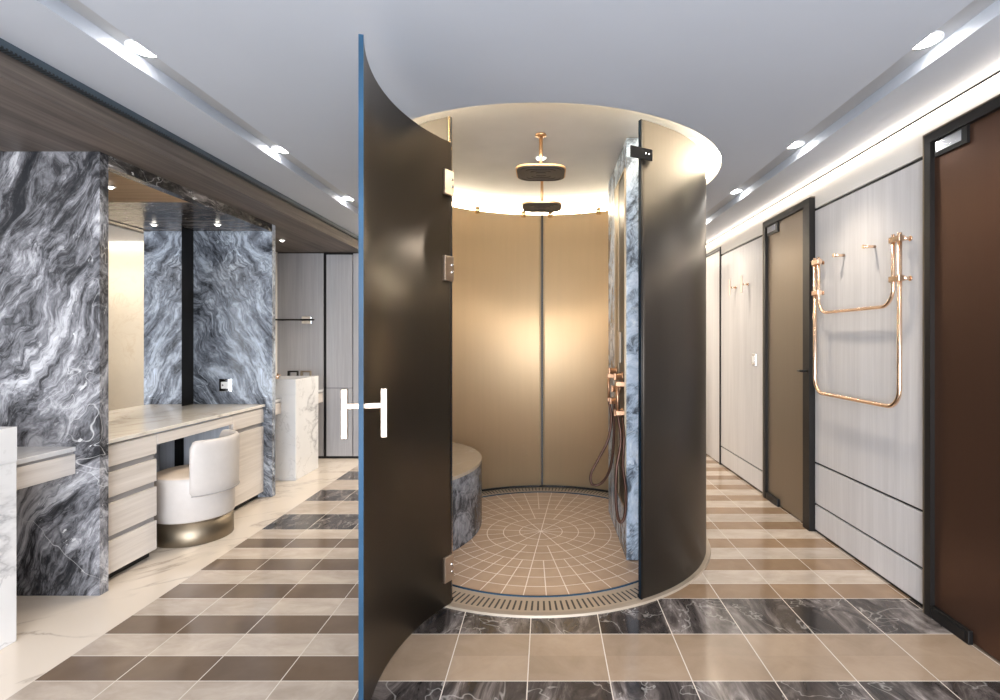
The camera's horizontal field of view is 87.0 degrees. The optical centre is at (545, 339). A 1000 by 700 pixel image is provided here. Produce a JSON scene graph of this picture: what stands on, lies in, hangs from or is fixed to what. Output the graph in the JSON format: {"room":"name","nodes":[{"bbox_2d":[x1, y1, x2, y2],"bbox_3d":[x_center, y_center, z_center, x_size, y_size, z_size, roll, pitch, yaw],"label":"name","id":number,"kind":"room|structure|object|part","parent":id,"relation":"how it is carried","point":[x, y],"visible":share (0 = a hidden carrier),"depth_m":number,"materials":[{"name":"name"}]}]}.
{"room":"bathroom","nodes":[
{"label":"bathroom","id":0,"kind":"room"},
{"bbox_2d":[0,151,107,595],"bbox_3d":[-2.745,0.180,2.840,0.710,2.380,0.060,0,0,0],"label":"wall","id":1,"kind":"structure","parent":0,"point":[54,204],"depth_m":2.81,"materials":[{"name":"grey stone"}]},
{"bbox_2d":[16,447,75,489],"bbox_3d":[-2.808,0.642,2.600,0.584,0.145,0.420,0,0,0],"label":"countertop","id":2,"kind":"structure","parent":1,"relation":"attached to","point":[35,465],"depth_m":2.65,"materials":[{"name":"beige wood"}]},
{"bbox_2d":[194,225,274,496],"bbox_3d":[-2.745,0.180,4.610,0.710,2.380,0.060,0,0,0],"label":"wall","id":3,"kind":"structure","parent":0,"point":[234,271],"depth_m":4.58,"materials":[{"name":"grey stone"}]},
{"bbox_2d":[219,379,231,390],"bbox_3d":[-2.790,0.393,4.571,0.110,0.110,0.018,0,0,0],"label":"power socket","id":4,"kind":"object","parent":3,"relation":"attached to","point":[224,384],"visible":1,"depth_m":4.57,"materials":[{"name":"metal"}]},
{"bbox_2d":[275,252,276,375],"bbox_3d":[-3.150,0.010,1.980,0.100,2.720,8.360,0,0,0],"label":"wall","id":5,"kind":"structure","parent":0,"point":[275,252],"depth_m":6.02,"materials":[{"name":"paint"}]},
{"bbox_2d":[0,38,357,252],"bbox_3d":[-2.579,-1.080,1.930,1.042,0.140,8.260,0,0,0],"label":"ceiling soffit","id":6,"kind":"structure","parent":5,"relation":"attached to","point":[43,108],"depth_m":2.74,"materials":[{"name":"brown wood"}]},
{"bbox_2d":[182,228,193,405],"bbox_3d":[-3.087,-0.196,3.725,0.025,1.509,1.710,0,0,0],"label":"trim","id":7,"kind":"structure","parent":5,"relation":"attached to","point":[187,235],"depth_m":4.50,"materials":[{"name":"brown metal"}]},
{"bbox_2d":[108,155,271,231],"bbox_3d":[-2.745,-0.978,3.725,0.710,0.065,1.710,0,0,0],"label":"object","id":8,"kind":"structure","parent":5,"relation":"attached to","point":[138,188],"depth_m":3.65,"materials":[{"name":"stone"}]},
{"bbox_2d":[275,399,280,414],"bbox_3d":[-2.837,0.642,4.875,0.525,0.145,0.470,0,0,0],"label":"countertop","id":9,"kind":"structure","parent":5,"relation":"attached to","point":[277,401],"depth_m":5.04,"materials":[{"name":"white stone"}]},
{"bbox_2d":[318,389,322,402],"bbox_3d":[-2.837,0.642,5.846,0.525,0.145,0.452,0,0,0],"label":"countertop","id":10,"kind":"structure","parent":5,"relation":"attached to","point":[320,394],"depth_m":6.00,"materials":[{"name":"white stone"}]},
{"bbox_2d":[277,253,357,457],"bbox_3d":[-1.150,0.010,7.030,4.100,2.720,1.940,0,0,0],"label":"wall","id":11,"kind":"structure","parent":0,"point":[323,287],"depth_m":6.06,"materials":[{"name":"grey wood"}]},
{"bbox_2d":[275,316,313,323],"bbox_3d":[-2.862,-0.230,6.015,0.435,0.084,0.090,0,0,0],"label":"wall rail","id":12,"kind":"object","parent":11,"relation":"attached to","point":[305,319],"visible":1,"depth_m":5.98,"materials":[{"name":"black metal"}]},
{"bbox_3d":[-2.760,-0.230,6.054,0.110,0.084,0.012,0,0,0],"label":"wall plate","id":13,"kind":"part","parent":12,"relation":"part of","materials":[{"name":"metal"}]},
{"bbox_3d":[-2.835,0.170,6.070,0.530,2.340,0.020,0,0,0],"label":"panel","id":14,"kind":"part","parent":11,"relation":"part of","materials":[{"name":"grey wood"}]},
{"bbox_3d":[-2.385,-0.216,6.070,0.300,1.537,0.020,0,0,0],"label":"panel","id":15,"kind":"part","parent":11,"relation":"part of","materials":[{"name":"grey wood"}]},
{"bbox_3d":[-2.385,0.949,6.070,0.300,0.782,0.020,0,0,0],"label":"panel","id":16,"kind":"part","parent":11,"relation":"part of","materials":[{"name":"grey wood"}]},
{"bbox_3d":[-2.087,0.170,6.070,0.275,2.340,0.020,0,0,0],"label":"panel","id":17,"kind":"part","parent":11,"relation":"part of","materials":[{"name":"grey wood"}]},
{"bbox_2d":[0,0,999,242],"bbox_3d":[-0.535,-1.285,2.900,5.330,0.290,10.400,0,0,0],"label":"ceiling","id":18,"kind":"structure","parent":0,"point":[235,80],"depth_m":2.28,"materials":[{"name":"white paint"}]},
{"bbox_2d":[124,39,156,57],"bbox_3d":[-1.645,-1.186,2.150,0.130,0.018,0.130,0,0,0],"label":"recessed light","id":19,"kind":"object","parent":18,"relation":"in","point":[130,44],"visible":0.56,"depth_m":2.13,"materials":[{"name":"white plastic"}]},
{"bbox_2d":[271,145,287,152],"bbox_3d":[-1.645,-1.186,3.280,0.130,0.018,0.130,0,0,0],"label":"recessed light","id":20,"kind":"object","parent":18,"relation":"in","point":[277,148],"visible":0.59,"depth_m":3.25,"materials":[{"name":"white glass"}]},
{"bbox_2d":[342,196,352,200],"bbox_3d":[-1.645,-1.186,4.410,0.130,0.018,0.130,0,0,0],"label":"recessed light","id":21,"kind":"object","parent":18,"relation":"in","point":[343,197],"visible":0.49,"depth_m":4.38,"materials":[{"name":"white plastic"}]},
{"bbox_2d":[516,132,565,180],"bbox_3d":[-0.031,-1.128,3.190,0.300,0.244,0.300,0,0,0],"label":"shower head","id":22,"kind":"object","parent":18,"relation":"hanging from","point":[526,172],"visible":1,"depth_m":3.18},
{"bbox_3d":[-0.031,-1.010,3.190,0.286,0.004,0.286,0,0,0],"label":"nozzle plate","id":23,"kind":"part","parent":22,"relation":"part of","materials":[{"name":"black metal"}]},
{"bbox_3d":[-0.031,-1.017,3.190,0.300,0.010,0.300,0,0,0],"label":"head plate","id":24,"kind":"part","parent":22,"relation":"part of","materials":[{"name":"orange metal"}]},
{"bbox_2d":[522,181,561,212],"bbox_3d":[-0.031,-1.128,4.010,0.300,0.244,0.300,0,0,0],"label":"shower head","id":25,"kind":"object","parent":18,"relation":"hanging from","point":[541,206],"visible":0.87,"depth_m":3.99},
{"bbox_3d":[-0.031,-1.010,4.010,0.286,0.004,0.286,0,0,0],"label":"nozzle plate","id":26,"kind":"part","parent":25,"relation":"part of","materials":[{"name":"black metal"}]},
{"bbox_3d":[-0.031,-1.017,4.010,0.300,0.010,0.300,0,0,0],"label":"head plate","id":27,"kind":"part","parent":25,"relation":"part of","materials":[{"name":"orange metal"}]},
{"bbox_2d":[452,153,720,213],"bbox_3d":[-0.036,-1.205,3.740,2.432,0.040,2.432,0,0,0],"label":"led strip","id":28,"kind":"object","parent":18,"relation":"attached to","point":[710,171],"visible":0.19,"depth_m":4.85,"materials":[{"name":"white plastic"}]},
{"bbox_2d":[731,188,742,193],"bbox_3d":[1.505,-1.186,4.200,0.130,0.018,0.130,0,0,0],"label":"recessed light","id":29,"kind":"object","parent":18,"relation":"in","point":[737,190],"visible":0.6,"depth_m":4.17,"materials":[{"name":"white glass"}]},
{"bbox_2d":[787,140,804,148],"bbox_3d":[1.505,-1.186,3.200,0.130,0.018,0.130,0,0,0],"label":"recessed light","id":30,"kind":"object","parent":18,"relation":"in","point":[798,143],"visible":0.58,"depth_m":3.17,"materials":[{"name":"white glass"}]},
{"bbox_2d":[912,30,944,49],"bbox_3d":[1.505,-1.186,2.090,0.130,0.018,0.130,0,0,0],"label":"recessed light","id":31,"kind":"object","parent":18,"relation":"in","point":[937,36],"visible":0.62,"depth_m":2.07,"materials":[{"name":"white glass"}]},
{"bbox_2d":[0,454,999,699],"bbox_3d":[-0.560,1.413,2.900,5.280,0.113,10.400,0,0,0],"label":"floor","id":32,"kind":"structure","parent":0,"point":[267,609],"depth_m":2.55,"materials":[{"name":"tile"}]},
{"bbox_2d":[0,427,16,649],"bbox_3d":[-2.664,0.882,2.095,0.512,0.976,0.590,0,0,0],"label":"basin","id":33,"kind":"object","parent":32,"relation":"on","point":[8,435],"visible":1,"depth_m":2.35,"materials":[{"name":"white stone"}]},
{"bbox_2d":[108,433,156,578],"bbox_3d":[-2.765,0.976,3.098,0.610,0.788,0.445,0,0,0],"label":"base cabinet","id":34,"kind":"object","parent":32,"relation":"on","point":[132,465],"visible":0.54,"depth_m":3.12,"materials":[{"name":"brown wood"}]},
{"bbox_3d":[-2.470,1.228,3.098,0.020,0.181,0.441,0,0,0],"label":"drawer","id":35,"kind":"part","parent":34,"relation":"part of","materials":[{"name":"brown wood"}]},
{"bbox_3d":[-2.470,1.016,3.098,0.020,0.182,0.441,0,0,0],"label":"drawer","id":36,"kind":"part","parent":34,"relation":"part of","materials":[{"name":"brown wood"}]},
{"bbox_3d":[-2.470,0.820,3.098,0.020,0.139,0.441,0,0,0],"label":"drawer","id":37,"kind":"part","parent":34,"relation":"part of","materials":[{"name":"brown wood"}]},
{"bbox_3d":[-2.470,0.655,3.098,0.020,0.120,0.441,0,0,0],"label":"drawer","id":38,"kind":"part","parent":34,"relation":"part of","materials":[{"name":"brown wood"}]},
{"bbox_2d":[108,404,264,443],"bbox_3d":[-2.773,0.571,3.725,0.653,0.023,1.706,0,0,0],"label":"countertop","id":39,"kind":"structure","parent":34,"relation":"on","point":[121,430],"depth_m":3.69,"materials":[{"name":"stone"}]},
{"bbox_2d":[108,199,181,422],"bbox_3d":[-3.010,-0.196,3.562,0.120,1.507,1.377,0,0,0],"label":"wall mirror","id":40,"kind":"object","parent":39,"relation":"on","point":[145,248],"visible":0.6,"depth_m":3.84,"materials":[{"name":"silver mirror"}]},
{"bbox_2d":[154,415,232,471],"bbox_3d":[-2.765,0.976,3.723,0.610,0.788,0.802,0,0,0],"label":"vanity desk","id":41,"kind":"object","parent":32,"relation":"on","point":[173,445],"visible":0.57,"depth_m":4.11,"materials":[{"name":"brown wood"}]},
{"bbox_3d":[-3.050,1.013,3.723,0.040,0.714,0.802,0,0,0],"label":"panel","id":42,"kind":"part","parent":41,"relation":"part of","materials":[{"name":"grey wood"}]},
{"bbox_3d":[-2.470,0.628,3.723,0.020,0.067,0.802,0,0,0],"label":"drawer","id":43,"kind":"part","parent":41,"relation":"part of","materials":[{"name":"brown wood"}]},
{"bbox_2d":[154,429,239,547],"bbox_3d":[-2.457,1.020,3.703,0.522,0.700,0.520,0,0,0],"label":"vanity stool","id":44,"kind":"object","parent":32,"relation":"on","point":[196,499],"visible":0.91,"depth_m":3.51,"materials":[{"name":"white fabric"}]},
{"bbox_3d":[-2.471,1.058,3.690,0.494,0.307,0.494,0,0,0],"label":"seat","id":45,"kind":"part","parent":44,"relation":"part of","materials":[{"name":"beige leather"}]},
{"bbox_3d":[-2.304,0.857,3.722,0.208,0.374,0.524,0,0,-11],"label":"backrest","id":46,"kind":"part","parent":44,"relation":"part of","materials":[{"name":"beige leather"}]},
{"bbox_2d":[229,408,262,509],"bbox_3d":[-2.765,0.976,4.351,0.610,0.788,0.449,0,0,0],"label":"vanity cabinet","id":47,"kind":"object","parent":32,"relation":"on","point":[248,424],"visible":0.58,"depth_m":4.36,"materials":[{"name":"brown wood"}]},
{"bbox_3d":[-2.470,0.655,4.351,0.020,0.120,0.445,0,0,0],"label":"drawer","id":48,"kind":"part","parent":47,"relation":"part of","materials":[{"name":"brown wood"}]},
{"bbox_3d":[-2.470,1.034,4.351,0.020,0.569,0.445,0,0,0],"label":"cabinet door","id":49,"kind":"part","parent":47,"relation":"part of","materials":[{"name":"brown wood"}]},
{"bbox_2d":[275,376,317,480],"bbox_3d":[-2.693,0.876,5.365,0.514,0.988,0.510,0,0,0],"label":"basin","id":50,"kind":"object","parent":32,"relation":"on","point":[296,427],"visible":0.65,"depth_m":5.15,"materials":[{"name":"white stone"}]},
{"bbox_2d":[287,371,298,375],"bbox_3d":[-2.695,0.354,5.595,0.110,0.055,0.030,0,0,0],"label":"tap","id":51,"kind":"object","parent":50,"relation":"on","point":[288,372],"visible":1,"depth_m":5.58,"materials":[{"name":"black metal"}]},
{"bbox_2d":[300,371,311,375],"bbox_3d":[-2.560,0.354,5.600,0.110,0.055,0.030,0,0,0],"label":"tap","id":52,"kind":"object","parent":50,"relation":"on","point":[301,372],"visible":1,"depth_m":5.59,"materials":[{"name":"brown metal"}]},
{"bbox_2d":[452,442,481,551],"bbox_3d":[-0.800,1.119,3.794,0.649,0.478,1.452,0,0,0],"label":"shower bench","id":53,"kind":"object","parent":32,"relation":"on","point":[466,460],"visible":0.38,"depth_m":3.57,"materials":[{"name":"stone"}]},
{"bbox_3d":[-0.800,0.891,3.794,0.649,0.022,1.452,0,0,0],"label":"seat","id":54,"kind":"part","parent":53,"relation":"part of","materials":[{"name":"stone"}]},
{"bbox_2d":[420,116,541,601],"bbox_3d":[-0.700,0.089,3.879,0.896,2.538,2.206,0,0,12],"label":"shower wall","id":55,"kind":"structure","parent":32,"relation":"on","point":[496,285],"depth_m":4.78,"materials":[{"name":"brown metal"}]},
{"bbox_2d":[341,34,453,699],"bbox_3d":[-0.583,0.169,2.236,0.181,2.370,0.988,0,0,9],"label":"shower door","id":56,"kind":"structure","parent":55,"relation":"attached to","point":[406,177],"depth_m":2.33,"materials":[{"name":"brown glass"}]},
{"bbox_3d":[-0.675,0.255,1.816,0.063,0.172,0.024,0,0,-14],"label":"pull handle","id":57,"kind":"part","parent":56,"relation":"part of","materials":[{"name":"white metal"}]},
{"bbox_3d":[-0.596,0.255,1.836,0.077,0.172,0.024,0,0,-14],"label":"pull handle","id":58,"kind":"part","parent":56,"relation":"part of","materials":[{"name":"white metal"}]},
{"bbox_2d":[541,119,705,599],"bbox_3d":[0.629,0.089,3.881,0.892,2.538,2.211,0,0,-13],"label":"shower wall","id":59,"kind":"structure","parent":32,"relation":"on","point":[671,166],"depth_m":3.06,"materials":[{"name":"brown metal"}]},
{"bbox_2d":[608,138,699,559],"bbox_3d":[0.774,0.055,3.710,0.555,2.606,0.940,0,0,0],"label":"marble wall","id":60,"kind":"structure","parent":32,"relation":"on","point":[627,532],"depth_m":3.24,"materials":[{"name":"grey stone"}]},
{"bbox_2d":[614,168,625,506],"bbox_3d":[0.487,-0.010,3.498,0.020,2.120,0.475,0,0,0],"label":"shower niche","id":61,"kind":"object","parent":60,"relation":"attached to","point":[620,189],"visible":0.84,"depth_m":3.47,"materials":[{"name":"brown"}]},
{"bbox_2d":[589,374,614,486],"bbox_3d":[0.398,0.637,3.682,0.188,0.793,0.143,0,0,0],"label":"shower","id":62,"kind":"object","parent":61,"relation":"attached to","point":[611,409],"visible":0.92,"depth_m":3.69,"materials":[{"name":"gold metal"}]},
{"bbox_2d":[609,397,615,403],"bbox_3d":[0.463,0.415,3.580,0.058,0.060,0.060,0,0,0],"label":"mixer valve","id":63,"kind":"object","parent":61,"relation":"attached to","point":[611,400],"visible":0.61,"depth_m":3.57,"materials":[{"name":"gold metal"}]},
{"bbox_2d":[608,367,616,373],"bbox_3d":[0.463,0.215,3.660,0.058,0.060,0.060,0,0,0],"label":"mixer valve","id":64,"kind":"object","parent":61,"relation":"attached to","point":[610,370],"visible":0.87,"depth_m":3.64,"materials":[{"name":"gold metal"}]},
{"bbox_2d":[611,385,619,392],"bbox_3d":[0.463,0.325,3.500,0.058,0.060,0.060,0,0,0],"label":"mixer valve","id":65,"kind":"object","parent":61,"relation":"attached to","point":[613,388],"visible":0.63,"depth_m":3.49,"materials":[{"name":"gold metal"}]},
{"bbox_2d":[614,372,623,380],"bbox_3d":[0.463,0.235,3.360,0.058,0.060,0.060,0,0,0],"label":"mixer valve","id":66,"kind":"object","parent":61,"relation":"attached to","point":[617,376],"visible":0.98,"depth_m":3.34,"materials":[{"name":"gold metal"}]},
{"bbox_3d":[0.484,0.050,3.455,0.015,0.200,0.070,0,0,0],"label":"control plate","id":67,"kind":"part","parent":61,"relation":"part of","materials":[{"name":"metal"}]},
{"bbox_2d":[614,381,627,523],"bbox_3d":[0.458,0.692,3.253,0.082,0.864,0.109,0,0,0],"label":"shower","id":68,"kind":"object","parent":61,"relation":"attached to","point":[622,439],"visible":1,"depth_m":3.21,"materials":[{"name":"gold metal"}]},
{"bbox_3d":[0.494,-0.010,3.498,0.005,2.090,0.445,0,0,0],"label":"plate","id":69,"kind":"part","parent":61,"relation":"part of","materials":[{"name":"brown metal"}]},
{"bbox_2d":[706,66,999,605],"bbox_3d":[2.005,0.010,2.900,0.170,2.720,10.200,0,0,0],"label":"wall","id":70,"kind":"structure","parent":0,"point":[869,458],"depth_m":3.19,"materials":[{"name":"grey wood"}]},
{"bbox_2d":[706,247,721,464],"bbox_3d":[1.925,0.172,6.242,0.030,2.395,0.945,0,0,0],"label":"door","id":71,"kind":"structure","parent":70,"relation":"in","point":[713,258],"depth_m":6.01,"materials":[{"name":"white wood"}]},
{"bbox_2d":[729,279,736,295],"bbox_3d":[1.886,-0.530,5.310,0.072,0.164,0.032,0,0,0],"label":"robe hook","id":72,"kind":"object","parent":70,"relation":"attached to","point":[730,287],"visible":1,"depth_m":5.30,"materials":[{"name":"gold metal"}]},
{"bbox_3d":[1.931,0.120,5.180,0.018,2.080,1.170,0,0,0],"label":"panel","id":73,"kind":"part","parent":70,"relation":"part of","materials":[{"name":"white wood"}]},
{"bbox_3d":[1.931,1.262,5.180,0.018,0.175,1.170,0,0,0],"label":"panel","id":74,"kind":"part","parent":70,"relation":"part of","materials":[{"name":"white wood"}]},
{"bbox_2d":[740,275,748,292],"bbox_3d":[1.886,-0.530,4.990,0.072,0.164,0.032,0,0,0],"label":"robe hook","id":75,"kind":"object","parent":70,"relation":"attached to","point":[741,276],"visible":1,"depth_m":4.98,"materials":[{"name":"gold metal"}]},
{"bbox_2d":[752,353,755,365],"bbox_3d":[1.915,0.180,4.837,0.013,0.110,0.090,0,0,0],"label":"light switch","id":76,"kind":"object","parent":70,"relation":"attached to","point":[753,355],"visible":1,"depth_m":4.82,"materials":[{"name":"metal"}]},
{"bbox_2d":[763,196,815,530],"bbox_3d":[1.893,0.172,4.170,0.098,2.397,0.838,0,0,0],"label":"door","id":77,"kind":"structure","parent":70,"relation":"in","point":[789,462],"depth_m":4.14,"materials":[{"name":"brown wood"}]},
{"bbox_3d":[1.895,1.339,4.425,0.003,0.038,0.200,0,0,0],"label":"plate","id":78,"kind":"part","parent":77,"relation":"part of","materials":[{"name":"brown metal"}]},
{"bbox_3d":[1.903,-0.940,4.434,0.003,0.050,0.158,0,0,0],"label":"plate","id":79,"kind":"part","parent":77,"relation":"part of","materials":[{"name":"metal"}]},
{"bbox_3d":[1.924,0.192,4.197,0.012,2.333,0.685,0,0,0],"label":"glass","id":80,"kind":"part","parent":77,"relation":"part of","materials":[{"name":"brown glass"}]},
{"bbox_3d":[1.911,0.172,4.170,0.037,2.397,0.838,0,0,0],"label":"edge trim","id":81,"kind":"part","parent":77,"relation":"part of","materials":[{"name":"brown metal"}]},
{"bbox_2d":[832,254,844,256],"bbox_3d":[1.885,-0.545,3.380,0.073,0.023,0.023,0,0,0],"label":"peg","id":82,"kind":"object","parent":70,"relation":"attached to","point":[833,255],"visible":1,"depth_m":3.37,"materials":[{"name":"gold metal"}]},
{"bbox_2d":[706,73,999,247],"bbox_3d":[1.913,-1.112,2.900,0.018,0.016,10.000,0,0,0],"label":"led strip","id":83,"kind":"object","parent":70,"relation":"attached to","point":[992,80],"visible":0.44,"depth_m":2.94,"materials":[{"name":"white plastic"}]},
{"bbox_3d":[1.931,-1.095,2.900,0.018,0.310,10.200,0,0,0],"label":"panel","id":84,"kind":"part","parent":70,"relation":"part of","materials":[{"name":"paint"}]},
{"bbox_2d":[811,232,912,407],"bbox_3d":[1.884,-0.097,3.200,0.076,0.937,0.906,0,0,0],"label":"towel rail","id":85,"kind":"object","parent":70,"relation":"attached to","point":[899,238],"visible":1,"depth_m":2.83,"materials":[{"name":"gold metal"}]},
{"bbox_3d":[1.862,-0.369,3.200,0.020,0.392,0.790,0,0,0],"label":"short rail","id":86,"kind":"part","parent":85,"relation":"part of","materials":[{"name":"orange metal"}]},
{"bbox_3d":[1.899,-0.325,2.765,0.046,0.028,0.028,0,0,0],"label":"wall post","id":87,"kind":"part","parent":85,"relation":"part of","materials":[{"name":"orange metal"}]},
{"bbox_3d":[1.899,-0.535,2.765,0.046,0.028,0.028,0,0,0],"label":"wall post","id":88,"kind":"part","parent":85,"relation":"part of","materials":[{"name":"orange metal"}]},
{"bbox_2d":[862,245,875,248],"bbox_3d":[1.885,-0.545,3.065,0.073,0.023,0.023,0,0,0],"label":"peg","id":89,"kind":"object","parent":70,"relation":"attached to","point":[863,246],"visible":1,"depth_m":3.06,"materials":[{"name":"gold metal"}]},
{"bbox_3d":[1.931,-0.026,3.197,0.018,1.788,1.105,0,0,0],"label":"panel","id":90,"kind":"part","parent":70,"relation":"part of","materials":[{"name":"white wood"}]},
{"bbox_3d":[1.931,1.022,3.197,0.018,0.279,1.105,0,0,0],"label":"panel","id":91,"kind":"part","parent":70,"relation":"part of","materials":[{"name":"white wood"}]},
{"bbox_3d":[1.931,1.264,3.197,0.018,0.173,1.105,0,0,0],"label":"panel","id":92,"kind":"part","parent":70,"relation":"part of","materials":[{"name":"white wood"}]},
{"bbox_2d":[923,94,999,660],"bbox_3d":[1.913,0.172,2.127,0.057,2.397,1.023,0,0,0],"label":"door","id":93,"kind":"structure","parent":70,"relation":"in","point":[961,156],"depth_m":2.41,"materials":[{"name":"brown wood"}]},
{"bbox_3d":[1.895,1.339,2.475,0.003,0.038,0.200,0,0,0],"label":"plate","id":94,"kind":"part","parent":93,"relation":"part of","materials":[{"name":"brown metal"}]},
{"bbox_3d":[1.903,-0.940,2.484,0.003,0.050,0.158,0,0,0],"label":"plate","id":95,"kind":"part","parent":93,"relation":"part of","materials":[{"name":"metal"}]}
]}

